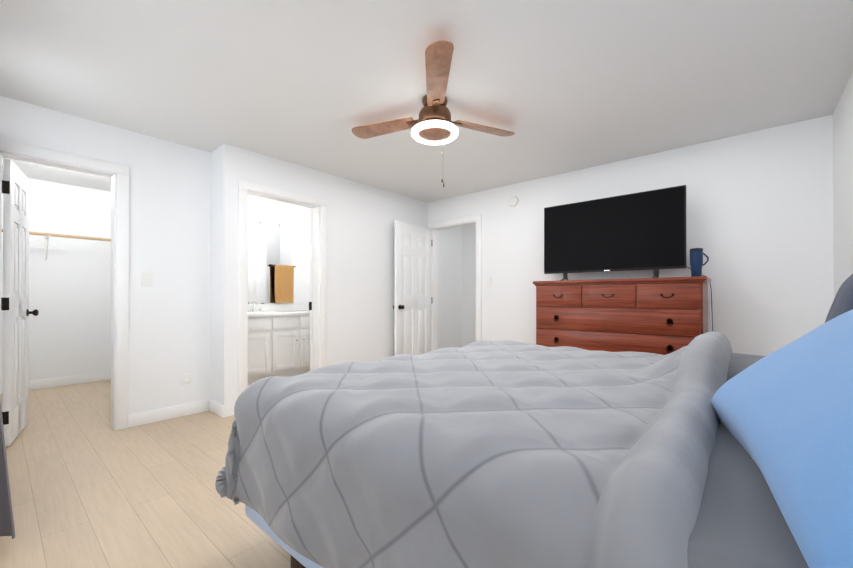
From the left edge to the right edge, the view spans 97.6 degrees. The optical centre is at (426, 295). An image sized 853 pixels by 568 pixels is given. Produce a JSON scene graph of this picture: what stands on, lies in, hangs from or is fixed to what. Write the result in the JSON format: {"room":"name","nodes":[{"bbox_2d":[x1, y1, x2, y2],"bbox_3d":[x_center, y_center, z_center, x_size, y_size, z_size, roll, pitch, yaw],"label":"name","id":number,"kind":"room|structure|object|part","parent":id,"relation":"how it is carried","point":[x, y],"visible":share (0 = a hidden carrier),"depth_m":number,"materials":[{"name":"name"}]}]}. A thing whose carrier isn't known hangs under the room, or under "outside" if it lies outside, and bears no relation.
{"room":"bedroom","nodes":[
{"label":"bedroom","id":0,"kind":"room"},
{"bbox_2d":[1,174,110,383],"bbox_3d":[-4.368,-0.135,4.554,0.120,2.420,1.470,0,0,41],"label":"wall","id":1,"kind":"structure","parent":0,"point":[70,302],"depth_m":4.51,"materials":[{"name":"white paint"}]},
{"bbox_2d":[1,371,110,393],"bbox_3d":[-4.317,1.022,4.506,0.014,0.105,1.410,0,0,41],"label":"baseboard","id":2,"kind":"structure","parent":1,"relation":"attached to","point":[85,378],"depth_m":4.49,"materials":[{"name":"white paint"}]},
{"bbox_2d":[2,229,110,260],"bbox_3d":[-4.197,-0.561,4.408,0.330,0.310,1.470,0,0,41],"label":"rod","id":3,"kind":"object","parent":1,"relation":"attached to","point":[46,242],"visible":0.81,"depth_m":4.26,"materials":[{"name":"brown wood"}]},
{"bbox_2d":[0,96,210,414],"bbox_3d":[-2.499,-0.140,3.046,0.120,2.420,1.310,0,0,41],"label":"wall","id":4,"kind":"structure","parent":0,"point":[170,251],"depth_m":3.20,"materials":[{"name":"white paint"}]},
{"bbox_2d":[1,159,38,445],"bbox_3d":[-3.120,0.048,2.873,0.598,2.018,0.213,0,0,41],"label":"closet door","id":5,"kind":"structure","parent":4,"relation":"in","point":[15,298],"depth_m":2.75,"materials":[{"name":"white paint"}]},
{"bbox_2d":[0,139,128,429],"bbox_3d":[-2.724,0.006,2.785,0.156,2.125,0.770,0,0,41],"label":"door frame","id":6,"kind":"structure","parent":4,"relation":"attached to","point":[117,174],"depth_m":2.98,"materials":[{"name":"white paint"}]},
{"bbox_2d":[142,272,151,285],"bbox_3d":[-2.342,-0.140,3.129,0.010,0.115,0.072,0,0,41],"label":"light switch","id":7,"kind":"object","parent":4,"relation":"attached to","point":[146,278],"visible":1,"depth_m":3.12,"materials":[{"name":"white plastic"}]},
{"bbox_2d":[128,399,208,427],"bbox_3d":[-2.221,1.018,3.261,0.014,0.105,0.615,0,0,41],"label":"baseboard","id":8,"kind":"structure","parent":4,"relation":"attached to","point":[153,416],"depth_m":3.23,"materials":[{"name":"white paint"}]},
{"bbox_2d":[182,370,190,383],"bbox_3d":[-2.152,0.731,3.345,0.010,0.115,0.072,0,0,41],"label":"outlet","id":9,"kind":"object","parent":4,"relation":"attached to","point":[186,377],"visible":1,"depth_m":3.34,"materials":[{"name":"white plastic"}]},
{"bbox_2d":[0,380,290,567],"bbox_3d":[-0.561,1.102,3.741,6.940,0.060,5.460,0,0,41],"label":"floor","id":10,"kind":"structure","parent":0,"point":[90,487],"depth_m":2.00,"materials":[{"name":"brown wood"}]},
{"bbox_2d":[248,313,309,385],"bbox_3d":[-2.116,0.663,4.786,0.578,0.825,1.570,0,0,41],"label":"bathroom vanity","id":11,"kind":"object","parent":10,"relation":"on","point":[278,340],"depth_m":4.70,"materials":[{"name":"white paint"}]},
{"bbox_2d":[248,309,309,316],"bbox_3d":[-2.118,0.237,4.793,0.568,0.064,1.584,0,0,41],"label":"countertop","id":12,"kind":"structure","parent":11,"relation":"on","point":[270,311],"depth_m":4.91,"materials":[{"name":"white stone"}]},
{"bbox_2d":[215,274,852,567],"bbox_3d":[0.630,0.466,1.617,2.191,1.198,2.138,0,0,41],"label":"bed","id":13,"kind":"object","parent":10,"relation":"on","point":[711,449],"visible":1,"depth_m":0.88,"materials":[{"name":"grey fabric"}]},
{"bbox_2d":[215,331,732,567],"bbox_3d":[0.423,0.552,1.804,1.633,0.758,2.125,0,0,41],"label":"comforter","id":14,"kind":"object","parent":13,"relation":"on","point":[479,454],"depth_m":0.98,"materials":[{"name":"grey fabric"}]},
{"bbox_3d":[0.637,0.722,1.618,2.030,0.685,1.930,0,0,41],"label":"frame","id":15,"kind":"part","parent":13,"relation":"part of","materials":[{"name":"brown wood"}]},
{"bbox_2d":[711,309,852,567],"bbox_3d":[0.859,0.212,0.668,0.603,0.440,1.000,0,0,41],"label":"pillow","id":16,"kind":"object","parent":13,"relation":"on","point":[782,426],"depth_m":0.61,"materials":[{"name":"blue fabric"}]},
{"bbox_2d":[533,276,710,354],"bbox_3d":[1.762,0.461,3.489,1.410,1.220,0.498,0,0,41],"label":"dresser","id":17,"kind":"object","parent":10,"relation":"on","point":[665,315],"visible":0.58,"depth_m":3.23,"materials":[{"name":"brown wood"}]},
{"bbox_2d":[544,185,686,279],"bbox_3d":[1.722,-0.541,3.553,1.240,0.785,0.240,0,0,41],"label":"tv","id":18,"kind":"object","parent":17,"relation":"on","point":[645,230],"visible":0.85,"depth_m":3.47,"materials":[{"name":"black plastic"}]},
{"bbox_2d":[690,248,708,276],"bbox_3d":[2.249,-0.271,3.077,0.130,0.242,0.092,0,0,41],"label":"mug","id":19,"kind":"object","parent":17,"relation":"on","point":[696,259],"visible":0.83,"depth_m":3.06,"materials":[{"name":"blue ceramic"}]},
{"bbox_2d":[689,266,710,328],"bbox_3d":[2.316,0.260,3.135,0.176,1.025,0.226,0,0,41],"label":"cord","id":20,"kind":"object","parent":17,"relation":"hanging from","point":[709,294],"visible":0.35,"depth_m":3.02,"materials":[{"name":"plastic"}]},
{"bbox_2d":[688,267,712,330],"bbox_3d":[2.337,0.250,3.190,0.215,1.044,0.175,0,0,41],"label":"cord","id":21,"kind":"object","parent":17,"relation":"hanging from","point":[711,302],"visible":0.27,"depth_m":3.09,"materials":[{"name":"plastic"}]},
{"bbox_2d":[707,280,711,330],"bbox_3d":[2.284,0.297,3.022,0.075,0.909,0.298,0,0,41],"label":"cord","id":22,"kind":"object","parent":17,"relation":"hanging from","point":[709,305],"visible":0.42,"depth_m":2.91,"materials":[{"name":"plastic"}]},
{"bbox_2d":[210,147,218,402],"bbox_3d":[-2.864,-0.136,4.306,2.720,2.420,0.120,0,0,41],"label":"wall","id":23,"kind":"structure","parent":0,"point":[214,275],"depth_m":3.44,"materials":[{"name":"white paint"}]},
{"bbox_2d":[209,399,223,417],"bbox_3d":[-1.894,1.018,3.376,0.280,0.105,0.014,0,0,41],"label":"baseboard","id":24,"kind":"structure","parent":23,"relation":"attached to","point":[217,408],"depth_m":3.37,"materials":[{"name":"white paint"}]},
{"bbox_2d":[248,195,312,309],"bbox_3d":[-2.231,-0.133,5.193,0.120,2.420,2.050,0,0,41],"label":"wall","id":25,"kind":"structure","parent":0,"point":[292,218],"depth_m":5.48,"materials":[{"name":"white paint"}]},
{"bbox_2d":[248,217,280,229],"bbox_3d":[-2.291,-0.974,4.911,0.159,0.120,0.840,0,0,41],"label":"sconce","id":26,"kind":"object","parent":25,"relation":"attached to","point":[271,224],"visible":0.56,"depth_m":5.05,"materials":[{"name":"white glass"}]},
{"bbox_2d":[248,227,295,304],"bbox_3d":[-2.313,-0.399,4.936,0.090,1.036,1.268,0,0,41],"label":"bathroom mirror","id":27,"kind":"object","parent":25,"relation":"attached to","point":[271,266],"visible":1,"depth_m":5.16,"materials":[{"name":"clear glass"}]},
{"bbox_2d":[269,264,295,302],"bbox_3d":[-2.021,-0.173,5.270,0.085,0.540,0.380,0,0,41],"label":"towel","id":28,"kind":"object","parent":27,"relation":"hanging from","point":[281,276],"depth_m":5.22,"materials":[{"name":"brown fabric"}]},
{"bbox_2d":[248,305,305,312],"bbox_3d":[-2.325,0.166,4.973,0.020,0.090,1.584,0,0,41],"label":"backsplash","id":29,"kind":"structure","parent":25,"relation":"attached to","point":[251,308],"depth_m":5.12,"materials":[{"name":"white stone"}]},
{"bbox_2d":[219,143,426,416],"bbox_3d":[-0.930,-0.136,4.374,0.120,2.420,2.750,0,0,41],"label":"wall","id":30,"kind":"structure","parent":0,"point":[361,218],"depth_m":4.23,"materials":[{"name":"white paint"}]},
{"bbox_2d":[238,180,326,396],"bbox_3d":[-1.450,0.010,3.772,0.156,2.125,0.930,0,0,41],"label":"door frame","id":31,"kind":"structure","parent":30,"relation":"attached to","point":[319,207],"depth_m":3.77,"materials":[{"name":"white paint"}]},
{"bbox_2d":[309,209,312,370],"bbox_3d":[-1.111,0.053,4.460,0.246,2.018,0.766,0,0,41],"label":"bathroom door","id":32,"kind":"structure","parent":30,"relation":"in","point":[311,284],"depth_m":4.11,"materials":[{"name":"white paint"}]},
{"bbox_2d":[0,0,852,202],"bbox_3d":[-0.561,-1.378,3.749,6.940,0.060,5.460,0,0,41],"label":"ceiling","id":33,"kind":"structure","parent":0,"point":[560,86],"depth_m":2.29,"materials":[{"name":"white paint"}]},
{"bbox_2d":[351,40,514,186],"bbox_3d":[0.023,-1.048,2.680,1.202,0.608,1.238,0,0,41],"label":"ceiling fan","id":34,"kind":"object","parent":33,"relation":"hanging from","point":[433,124],"visible":1,"depth_m":2.48,"materials":[{"name":"brown wood"}]},
{"bbox_2d":[438,226,460,348],"bbox_3d":[0.283,-0.131,5.962,0.120,2.420,1.000,0,0,41],"label":"wall","id":35,"kind":"structure","parent":0,"point":[449,287],"depth_m":5.97,"materials":[{"name":"white paint"}]},
{"bbox_2d":[461,224,475,346],"bbox_3d":[2.167,-0.134,4.917,4.100,2.420,0.120,0,0,41],"label":"wall","id":36,"kind":"structure","parent":0,"point":[468,284],"depth_m":6.12,"materials":[{"name":"white paint"}]},
{"bbox_2d":[427,115,833,355],"bbox_3d":[1.469,-0.137,4.199,4.220,2.420,0.120,0,0,41],"label":"wall","id":37,"kind":"structure","parent":0,"point":[759,217],"depth_m":3.17,"materials":[{"name":"white paint"}]},
{"bbox_2d":[393,220,431,354],"bbox_3d":[-0.148,0.055,5.006,0.167,2.018,0.766,0,0,41],"label":"entry door","id":38,"kind":"structure","parent":37,"relation":"in","point":[412,307],"depth_m":4.97,"materials":[{"name":"white paint"}]},
{"bbox_2d":[427,214,481,350],"bbox_3d":[0.401,0.014,5.120,0.910,2.125,0.156,0,0,41],"label":"door frame","id":39,"kind":"structure","parent":37,"relation":"attached to","point":[436,226],"depth_m":5.06,"materials":[{"name":"white paint"}]},
{"bbox_2d":[487,277,491,285],"bbox_3d":[0.790,-0.185,4.699,0.072,0.115,0.010,0,0,41],"label":"light switch","id":40,"kind":"object","parent":37,"relation":"attached to","point":[489,281],"visible":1,"depth_m":4.70,"materials":[{"name":"white plastic"}]},
{"bbox_2d":[509,196,518,206],"bbox_3d":[1.040,-1.136,4.471,0.128,0.128,0.034,0,0,41],"label":"smoke detector","id":41,"kind":"object","parent":37,"relation":"attached to","point":[513,201],"visible":1,"depth_m":4.45,"materials":[{"name":"white plastic"}]},
{"bbox_2d":[833,72,852,297],"bbox_3d":[2.020,-0.146,1.517,0.120,2.420,5.460,0,0,41],"label":"wall","id":42,"kind":"structure","parent":0,"point":[843,190],"depth_m":2.48,"materials":[{"name":"white paint"}]},
{"bbox_3d":[-2.197,-1.085,1.785,1.862,0.070,0.110,0,0,41],"label":"curtain rod","id":43,"kind":"object","parent":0,"visible":0},
{"bbox_2d":[0,400,14,538],"bbox_3d":[-2.017,-0.017,1.722,0.585,2.095,0.154,0,0,41],"label":"panel","id":44,"kind":"object","parent":43,"relation":"hanging from","point":[7,527],"visible":1,"depth_m":1.59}
]}

